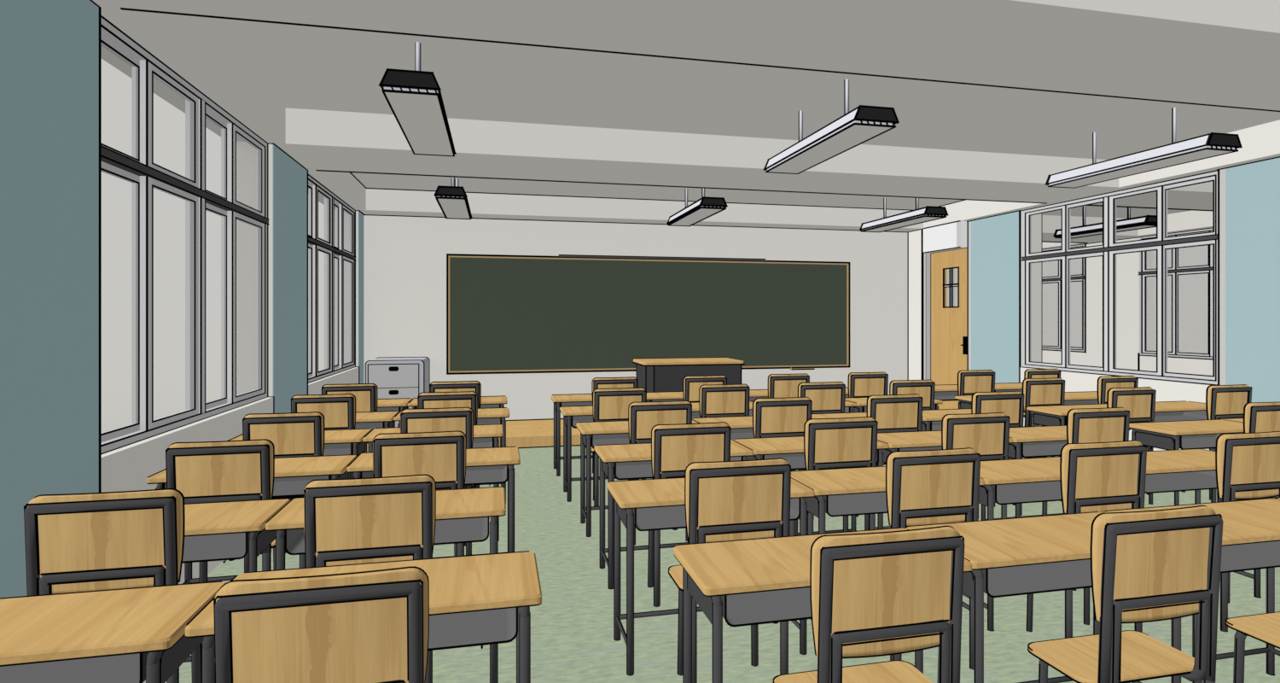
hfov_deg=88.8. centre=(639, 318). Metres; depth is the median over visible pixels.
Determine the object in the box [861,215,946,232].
diffuser
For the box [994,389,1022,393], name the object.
tray
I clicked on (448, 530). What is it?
tray
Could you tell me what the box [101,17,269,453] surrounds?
window
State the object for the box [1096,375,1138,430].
chair
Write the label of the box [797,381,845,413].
chair
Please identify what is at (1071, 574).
tray
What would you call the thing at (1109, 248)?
window
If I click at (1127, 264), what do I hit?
wall
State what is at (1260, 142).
trim
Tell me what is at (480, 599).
student desk
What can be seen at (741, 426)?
student desk
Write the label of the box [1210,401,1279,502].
chair
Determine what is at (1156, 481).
tray
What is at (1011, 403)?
chair
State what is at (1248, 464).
chair
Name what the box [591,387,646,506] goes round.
chair
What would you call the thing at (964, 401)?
student desk
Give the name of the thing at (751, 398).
tray
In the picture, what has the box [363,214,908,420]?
wall
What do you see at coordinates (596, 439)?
tray
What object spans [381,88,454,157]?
diffuser
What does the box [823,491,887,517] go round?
tray
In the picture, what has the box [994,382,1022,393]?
student desk
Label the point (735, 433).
tray
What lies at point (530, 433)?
platform
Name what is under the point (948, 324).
door
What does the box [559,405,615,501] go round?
student desk
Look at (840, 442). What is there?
chair
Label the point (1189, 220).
trim
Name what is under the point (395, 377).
base cabinet
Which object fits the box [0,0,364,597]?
wall
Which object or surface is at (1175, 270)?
window
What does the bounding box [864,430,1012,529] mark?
student desk
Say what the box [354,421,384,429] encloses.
tray
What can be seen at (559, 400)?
student desk
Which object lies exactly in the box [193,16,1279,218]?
ceiling
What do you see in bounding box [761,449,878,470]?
tray
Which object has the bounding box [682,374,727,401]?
chair
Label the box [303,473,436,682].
chair
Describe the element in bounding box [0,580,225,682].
student desk
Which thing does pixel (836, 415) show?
student desk
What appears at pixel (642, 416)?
chair
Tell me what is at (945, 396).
tray
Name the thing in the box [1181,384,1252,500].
chair
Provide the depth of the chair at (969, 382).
7.13 m
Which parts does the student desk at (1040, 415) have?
leg, panel, rail, leg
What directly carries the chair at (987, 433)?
on the floor
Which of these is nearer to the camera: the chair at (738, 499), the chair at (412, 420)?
the chair at (738, 499)
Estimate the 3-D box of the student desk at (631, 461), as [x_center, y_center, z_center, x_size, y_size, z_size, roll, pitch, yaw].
[0.197,1.160,3.958,0.906,0.755,0.371,0,0,-12]
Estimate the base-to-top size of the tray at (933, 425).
0.114 m
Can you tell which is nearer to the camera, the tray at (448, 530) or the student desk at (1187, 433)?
the tray at (448, 530)
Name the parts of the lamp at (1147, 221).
rod, rod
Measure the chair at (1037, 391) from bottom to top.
0.974 m
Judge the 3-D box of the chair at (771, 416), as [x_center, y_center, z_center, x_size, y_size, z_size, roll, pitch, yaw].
[1.000,1.052,4.791,0.475,0.972,0.304,0,0,-12]
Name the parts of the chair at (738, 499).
seat, leg, leg, backrest, frame, support frame, leg, leg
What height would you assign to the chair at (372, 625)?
0.967 m
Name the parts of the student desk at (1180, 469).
leg, leg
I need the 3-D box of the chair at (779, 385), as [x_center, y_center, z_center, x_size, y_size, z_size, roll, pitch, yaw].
[1.499,1.051,6.784,0.479,0.976,0.306,0,0,-12]
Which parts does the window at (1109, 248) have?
sash, sash, sash, sash, sash, sash, sash, sash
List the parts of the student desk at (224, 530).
leg, rail, panel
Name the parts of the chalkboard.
rail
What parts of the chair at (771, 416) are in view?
backrest, support frame, frame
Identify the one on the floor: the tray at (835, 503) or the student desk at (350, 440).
the student desk at (350, 440)
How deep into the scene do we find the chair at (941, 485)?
2.81 m
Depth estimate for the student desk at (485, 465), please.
3.67 m
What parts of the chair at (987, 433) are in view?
backrest, frame, support frame, leg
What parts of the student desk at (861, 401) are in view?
panel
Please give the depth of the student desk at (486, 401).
6.26 m
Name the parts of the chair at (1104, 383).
backrest, frame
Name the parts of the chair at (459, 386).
backrest, frame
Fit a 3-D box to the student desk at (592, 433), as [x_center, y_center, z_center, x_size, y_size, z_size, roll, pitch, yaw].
[0.000,1.160,4.845,0.906,0.757,0.372,0,0,-12]
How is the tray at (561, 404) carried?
on the student desk at (559, 400)
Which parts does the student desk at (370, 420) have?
rail, panel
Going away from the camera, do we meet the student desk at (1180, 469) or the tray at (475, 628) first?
the tray at (475, 628)
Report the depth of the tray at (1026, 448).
4.49 m
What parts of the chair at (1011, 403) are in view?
backrest, frame, support frame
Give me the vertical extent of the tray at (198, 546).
0.109 m
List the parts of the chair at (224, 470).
leg, backrest, support frame, leg, seat, leg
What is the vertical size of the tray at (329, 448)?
0.114 m
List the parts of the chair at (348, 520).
frame, support frame, backrest, leg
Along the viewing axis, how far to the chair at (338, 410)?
4.87 m
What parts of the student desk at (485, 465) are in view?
rail, leg, rail, leg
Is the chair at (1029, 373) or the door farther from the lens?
the door
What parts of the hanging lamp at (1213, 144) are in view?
rod, rod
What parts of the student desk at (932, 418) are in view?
panel, rail, leg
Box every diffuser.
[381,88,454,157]
[435,196,471,219]
[667,206,726,226]
[765,122,896,174]
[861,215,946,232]
[1047,147,1238,188]
[1054,223,1156,238]
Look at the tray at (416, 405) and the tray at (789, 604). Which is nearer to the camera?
the tray at (789, 604)
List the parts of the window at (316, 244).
sash, sash, sash, sash, sash, sash, sash, sash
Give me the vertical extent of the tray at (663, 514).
0.109 m
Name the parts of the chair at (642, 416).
leg, support frame, backrest, frame, leg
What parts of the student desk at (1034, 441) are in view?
leg, panel, rail, leg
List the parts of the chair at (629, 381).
backrest, frame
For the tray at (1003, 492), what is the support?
on the student desk at (1032, 480)
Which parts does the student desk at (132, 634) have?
leg, rail, panel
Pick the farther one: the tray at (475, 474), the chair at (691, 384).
the chair at (691, 384)
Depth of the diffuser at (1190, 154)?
5.29 m
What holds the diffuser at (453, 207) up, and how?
attached to the lamp at (452, 200)
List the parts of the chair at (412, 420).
frame, backrest, leg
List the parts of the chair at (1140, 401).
backrest, frame, support frame, leg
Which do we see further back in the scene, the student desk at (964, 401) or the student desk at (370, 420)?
the student desk at (964, 401)
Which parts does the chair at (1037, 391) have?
backrest, support frame, frame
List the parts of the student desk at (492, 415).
leg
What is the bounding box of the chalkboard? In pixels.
[446,253,850,374]
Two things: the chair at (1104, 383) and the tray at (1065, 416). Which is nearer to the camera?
the tray at (1065, 416)
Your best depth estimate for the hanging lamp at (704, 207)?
7.63 m
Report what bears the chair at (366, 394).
on the floor
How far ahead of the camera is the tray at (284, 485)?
3.52 m
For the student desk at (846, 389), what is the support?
on the floor
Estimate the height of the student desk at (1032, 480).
0.753 m
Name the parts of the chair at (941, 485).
backrest, frame, support frame, leg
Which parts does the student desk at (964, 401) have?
rail, panel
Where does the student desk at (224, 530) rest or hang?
on the floor
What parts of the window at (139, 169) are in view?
sash, sash, sash, sash, sash, sash, sash, sash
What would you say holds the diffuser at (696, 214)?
attached to the hanging lamp at (704, 207)
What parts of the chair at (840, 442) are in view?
leg, leg, backrest, frame, support frame, leg, leg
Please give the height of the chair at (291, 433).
0.972 m
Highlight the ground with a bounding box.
[101,319,1207,432]
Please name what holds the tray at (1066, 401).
on the student desk at (1088, 397)
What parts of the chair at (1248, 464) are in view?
leg, leg, backrest, frame, support frame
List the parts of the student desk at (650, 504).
leg, panel, rail, leg, rail, leg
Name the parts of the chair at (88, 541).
frame, support frame, backrest, leg, leg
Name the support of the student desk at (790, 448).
on the floor
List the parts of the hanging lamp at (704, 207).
rod, rod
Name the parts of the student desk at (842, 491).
leg, panel, rail, leg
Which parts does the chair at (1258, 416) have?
leg, backrest, frame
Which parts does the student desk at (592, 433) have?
leg, panel, leg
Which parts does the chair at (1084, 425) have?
leg, backrest, frame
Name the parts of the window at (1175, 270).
sash, sash, sash, sash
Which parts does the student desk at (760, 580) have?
leg, panel, rail, leg, leg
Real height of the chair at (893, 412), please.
0.972 m
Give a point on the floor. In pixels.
(573, 641)
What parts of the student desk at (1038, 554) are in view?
leg, panel, rail, leg, leg, leg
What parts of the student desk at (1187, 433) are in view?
leg, panel, rail, leg, leg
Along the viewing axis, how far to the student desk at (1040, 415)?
5.70 m
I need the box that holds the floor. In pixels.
[143,445,1279,682]
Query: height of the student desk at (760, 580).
0.751 m
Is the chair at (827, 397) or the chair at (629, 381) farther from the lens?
the chair at (629, 381)
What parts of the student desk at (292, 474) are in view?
rail, leg, rail, panel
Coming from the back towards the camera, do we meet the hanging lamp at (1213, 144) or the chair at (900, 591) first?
the hanging lamp at (1213, 144)
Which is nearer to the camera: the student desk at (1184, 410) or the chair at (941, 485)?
the chair at (941, 485)
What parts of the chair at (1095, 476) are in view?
leg, leg, leg, backrest, frame, support frame, leg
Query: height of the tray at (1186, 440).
0.112 m
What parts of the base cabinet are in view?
pull, drawer, pull, drawer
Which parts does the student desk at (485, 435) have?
leg, leg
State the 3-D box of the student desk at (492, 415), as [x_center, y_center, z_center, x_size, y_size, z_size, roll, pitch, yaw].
[-1.558,1.159,5.474,0.906,0.758,0.373,0,0,-12]
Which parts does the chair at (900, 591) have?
seat, backrest, support frame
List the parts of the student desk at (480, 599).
rail, leg, leg, rail, leg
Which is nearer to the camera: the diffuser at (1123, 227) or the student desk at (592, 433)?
the student desk at (592, 433)
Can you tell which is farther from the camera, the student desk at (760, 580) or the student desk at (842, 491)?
the student desk at (842, 491)
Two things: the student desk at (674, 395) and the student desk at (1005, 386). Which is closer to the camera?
the student desk at (674, 395)
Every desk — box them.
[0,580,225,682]
[146,453,356,583]
[182,497,290,662]
[185,550,541,682]
[227,428,371,560]
[265,486,506,682]
[287,410,398,500]
[347,446,520,558]
[363,423,503,541]
[377,397,411,411]
[393,407,509,503]
[407,395,507,446]
[551,393,592,476]
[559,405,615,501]
[576,418,700,536]
[594,439,753,589]
[606,477,814,675]
[632,356,744,391]
[646,390,683,401]
[673,527,971,682]
[691,400,753,418]
[692,415,814,519]
[733,435,889,535]
[749,389,767,401]
[751,400,856,412]
[789,465,984,619]
[811,411,923,421]
[845,386,848,397]
[845,396,942,412]
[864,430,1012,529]
[906,511,1181,682]
[921,407,1015,505]
[934,384,958,401]
[954,395,1029,458]
[962,456,1076,631]
[981,424,1066,519]
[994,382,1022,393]
[1026,403,1106,500]
[1035,390,1097,457]
[1105,497,1279,682]
[1128,418,1267,505]
[1145,448,1261,598]
[1146,400,1206,494]
[1220,417,1276,500]
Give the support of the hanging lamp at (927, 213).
hanging from the ceiling
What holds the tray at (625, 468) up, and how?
on the student desk at (631, 461)
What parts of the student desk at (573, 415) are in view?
leg, leg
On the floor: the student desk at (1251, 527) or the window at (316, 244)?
the student desk at (1251, 527)
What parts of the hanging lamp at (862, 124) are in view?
rod, rod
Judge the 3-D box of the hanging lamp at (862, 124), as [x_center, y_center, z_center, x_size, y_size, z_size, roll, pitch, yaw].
[1.343,-1.431,4.820,0.318,0.420,1.427,0,0,-12]
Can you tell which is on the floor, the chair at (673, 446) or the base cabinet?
the chair at (673, 446)
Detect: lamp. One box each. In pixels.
[378,41,456,157]
[433,176,472,219]
[666,188,727,226]
[763,79,899,174]
[859,197,948,232]
[1045,107,1242,188]
[1053,206,1156,238]
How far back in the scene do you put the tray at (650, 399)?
6.93 m
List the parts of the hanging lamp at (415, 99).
rod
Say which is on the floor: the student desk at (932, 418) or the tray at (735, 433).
the student desk at (932, 418)
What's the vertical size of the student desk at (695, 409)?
0.758 m
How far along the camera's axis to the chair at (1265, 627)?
2.31 m
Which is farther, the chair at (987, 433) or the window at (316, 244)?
the window at (316, 244)
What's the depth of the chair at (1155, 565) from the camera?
1.94 m
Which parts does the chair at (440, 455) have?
frame, backrest, support frame, leg, leg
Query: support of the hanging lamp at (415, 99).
hanging from the ceiling
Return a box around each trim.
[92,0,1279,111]
[99,5,366,209]
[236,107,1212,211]
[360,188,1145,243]
[922,220,966,379]
[923,119,1279,227]
[1042,210,1212,250]
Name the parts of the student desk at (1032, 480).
panel, rail, leg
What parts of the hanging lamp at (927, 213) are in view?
rod, rod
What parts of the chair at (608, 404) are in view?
leg, leg, support frame, backrest, frame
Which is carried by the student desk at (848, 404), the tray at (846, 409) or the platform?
the tray at (846, 409)
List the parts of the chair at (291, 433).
leg, frame, backrest, seat, support frame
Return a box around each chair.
[23,488,201,682]
[165,438,275,581]
[213,565,429,682]
[242,411,325,573]
[290,393,355,499]
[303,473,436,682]
[321,383,378,445]
[372,430,466,556]
[400,407,476,554]
[417,390,477,488]
[429,380,481,487]
[591,376,638,472]
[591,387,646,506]
[628,400,692,545]
[647,421,731,606]
[668,457,791,682]
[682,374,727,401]
[698,383,750,417]
[752,396,812,531]
[768,372,809,397]
[772,525,964,682]
[795,416,878,535]
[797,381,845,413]
[847,371,888,397]
[856,393,923,516]
[885,447,980,669]
[889,378,935,409]
[941,412,1010,518]
[957,369,995,400]
[971,390,1024,515]
[1022,377,1065,458]
[1024,368,1061,425]
[1026,439,1146,637]
[1027,505,1223,682]
[1041,407,1129,515]
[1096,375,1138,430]
[1106,386,1156,504]
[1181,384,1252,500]
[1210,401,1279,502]
[1215,430,1279,632]
[1224,610,1279,682]
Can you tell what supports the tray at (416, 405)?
on the student desk at (486, 401)
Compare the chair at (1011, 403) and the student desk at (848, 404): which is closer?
the chair at (1011, 403)
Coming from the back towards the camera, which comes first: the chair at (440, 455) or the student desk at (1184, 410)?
the student desk at (1184, 410)
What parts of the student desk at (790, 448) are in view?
panel, rail, leg, leg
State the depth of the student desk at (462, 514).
2.70 m
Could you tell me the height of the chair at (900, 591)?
0.967 m
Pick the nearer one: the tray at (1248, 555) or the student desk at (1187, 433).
the tray at (1248, 555)
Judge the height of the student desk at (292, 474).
0.755 m
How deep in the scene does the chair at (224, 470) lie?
3.01 m
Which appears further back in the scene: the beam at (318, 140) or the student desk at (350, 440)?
the beam at (318, 140)
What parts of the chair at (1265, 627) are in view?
leg, seat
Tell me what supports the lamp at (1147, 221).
hanging from the ceiling
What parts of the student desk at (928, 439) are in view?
leg, panel, rail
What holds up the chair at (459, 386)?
on the floor
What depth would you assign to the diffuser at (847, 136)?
4.66 m
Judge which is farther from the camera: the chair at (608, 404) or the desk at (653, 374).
the desk at (653, 374)
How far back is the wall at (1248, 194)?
6.15 m
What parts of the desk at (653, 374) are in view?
corner post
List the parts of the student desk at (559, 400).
leg, leg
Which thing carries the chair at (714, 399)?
on the floor
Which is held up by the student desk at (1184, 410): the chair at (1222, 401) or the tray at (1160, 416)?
the tray at (1160, 416)
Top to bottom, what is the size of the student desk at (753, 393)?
0.760 m
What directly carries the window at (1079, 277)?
in the wall at (1127, 264)
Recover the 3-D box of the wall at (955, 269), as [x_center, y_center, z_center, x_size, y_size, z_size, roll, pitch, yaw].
[7.277,-0.051,7.243,4.480,3.173,14.470,0,0,-12]
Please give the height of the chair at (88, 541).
0.969 m
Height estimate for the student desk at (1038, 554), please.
0.751 m
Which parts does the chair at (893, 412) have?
backrest, frame, support frame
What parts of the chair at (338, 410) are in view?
frame, backrest, support frame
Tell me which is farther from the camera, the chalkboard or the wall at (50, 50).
the chalkboard
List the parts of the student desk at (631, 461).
leg, panel, rail, leg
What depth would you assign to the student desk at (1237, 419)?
5.08 m
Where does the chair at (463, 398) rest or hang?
on the floor
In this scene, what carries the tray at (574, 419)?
on the student desk at (573, 415)
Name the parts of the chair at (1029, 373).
backrest, frame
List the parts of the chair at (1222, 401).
leg, backrest, support frame, frame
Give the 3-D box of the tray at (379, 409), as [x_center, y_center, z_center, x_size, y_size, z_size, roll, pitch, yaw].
[-2.625,0.865,6.131,0.757,0.118,0.339,0,0,-12]
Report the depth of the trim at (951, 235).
9.66 m
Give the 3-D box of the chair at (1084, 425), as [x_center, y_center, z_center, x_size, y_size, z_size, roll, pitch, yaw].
[2.883,1.052,4.251,0.472,0.971,0.303,0,0,-12]
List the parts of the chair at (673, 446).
leg, leg, support frame, backrest, frame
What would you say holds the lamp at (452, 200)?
hanging from the ceiling
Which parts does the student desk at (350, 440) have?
leg, rail, panel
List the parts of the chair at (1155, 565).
leg, seat, backrest, frame, support frame, leg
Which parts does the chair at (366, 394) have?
frame, backrest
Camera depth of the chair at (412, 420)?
4.12 m
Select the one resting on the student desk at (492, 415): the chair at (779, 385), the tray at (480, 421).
the tray at (480, 421)
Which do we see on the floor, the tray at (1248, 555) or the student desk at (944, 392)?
the student desk at (944, 392)
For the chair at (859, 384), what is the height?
0.976 m
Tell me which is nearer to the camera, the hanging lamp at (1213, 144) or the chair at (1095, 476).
the chair at (1095, 476)
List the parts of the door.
handle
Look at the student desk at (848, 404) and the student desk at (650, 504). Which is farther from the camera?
the student desk at (848, 404)
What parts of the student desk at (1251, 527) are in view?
leg, leg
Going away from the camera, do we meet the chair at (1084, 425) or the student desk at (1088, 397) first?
the chair at (1084, 425)
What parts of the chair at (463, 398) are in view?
backrest, frame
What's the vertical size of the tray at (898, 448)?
0.112 m
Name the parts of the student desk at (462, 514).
leg, rail, leg, rail, leg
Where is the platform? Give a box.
[366,418,580,452]
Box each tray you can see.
[0,651,148,682]
[162,475,332,497]
[182,532,250,563]
[285,517,489,554]
[323,442,354,455]
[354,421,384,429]
[360,465,508,485]
[377,407,401,411]
[414,404,500,407]
[428,607,517,650]
[472,437,494,448]
[477,418,501,424]
[559,401,592,407]
[570,415,593,428]
[590,433,629,448]
[612,456,743,480]
[633,498,800,530]
[650,399,683,401]
[692,409,752,418]
[721,587,811,627]
[730,428,753,440]
[749,396,767,401]
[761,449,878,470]
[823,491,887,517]
[844,407,850,412]
[861,403,936,411]
[896,446,941,450]
[928,420,941,430]
[934,391,958,401]
[981,558,1091,597]
[992,481,1061,505]
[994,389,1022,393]
[1018,440,1066,458]
[1063,415,1066,424]
[1064,399,1097,404]
[1145,470,1216,493]
[1154,410,1206,421]
[1177,432,1236,448]
[1220,541,1279,573]
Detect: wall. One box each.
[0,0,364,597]
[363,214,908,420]
[907,156,1279,496]
[948,267,957,306]
[1042,237,1212,375]
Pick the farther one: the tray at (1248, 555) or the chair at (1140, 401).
the chair at (1140, 401)
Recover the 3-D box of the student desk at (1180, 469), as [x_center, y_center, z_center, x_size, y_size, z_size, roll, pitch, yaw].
[2.975,1.160,3.667,0.906,0.753,0.370,0,0,-12]
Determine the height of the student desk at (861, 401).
0.758 m
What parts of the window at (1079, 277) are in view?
sash, sash, sash, sash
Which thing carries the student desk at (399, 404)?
on the floor
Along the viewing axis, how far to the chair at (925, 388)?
6.00 m
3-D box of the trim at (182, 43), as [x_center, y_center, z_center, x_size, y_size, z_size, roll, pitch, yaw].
[-2.534,-1.499,3.096,0.416,0.278,10.335,0,0,-12]
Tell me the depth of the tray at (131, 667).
1.68 m
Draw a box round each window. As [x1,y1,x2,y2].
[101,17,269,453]
[308,175,356,383]
[1021,171,1217,383]
[1042,244,1085,352]
[1137,228,1212,360]
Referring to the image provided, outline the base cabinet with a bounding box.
[365,356,430,426]
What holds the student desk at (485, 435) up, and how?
on the floor
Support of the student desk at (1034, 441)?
on the floor
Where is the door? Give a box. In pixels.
[930,247,966,409]
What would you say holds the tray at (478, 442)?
on the student desk at (485, 435)
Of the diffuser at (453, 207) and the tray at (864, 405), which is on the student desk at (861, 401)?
the tray at (864, 405)
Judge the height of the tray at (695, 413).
0.116 m

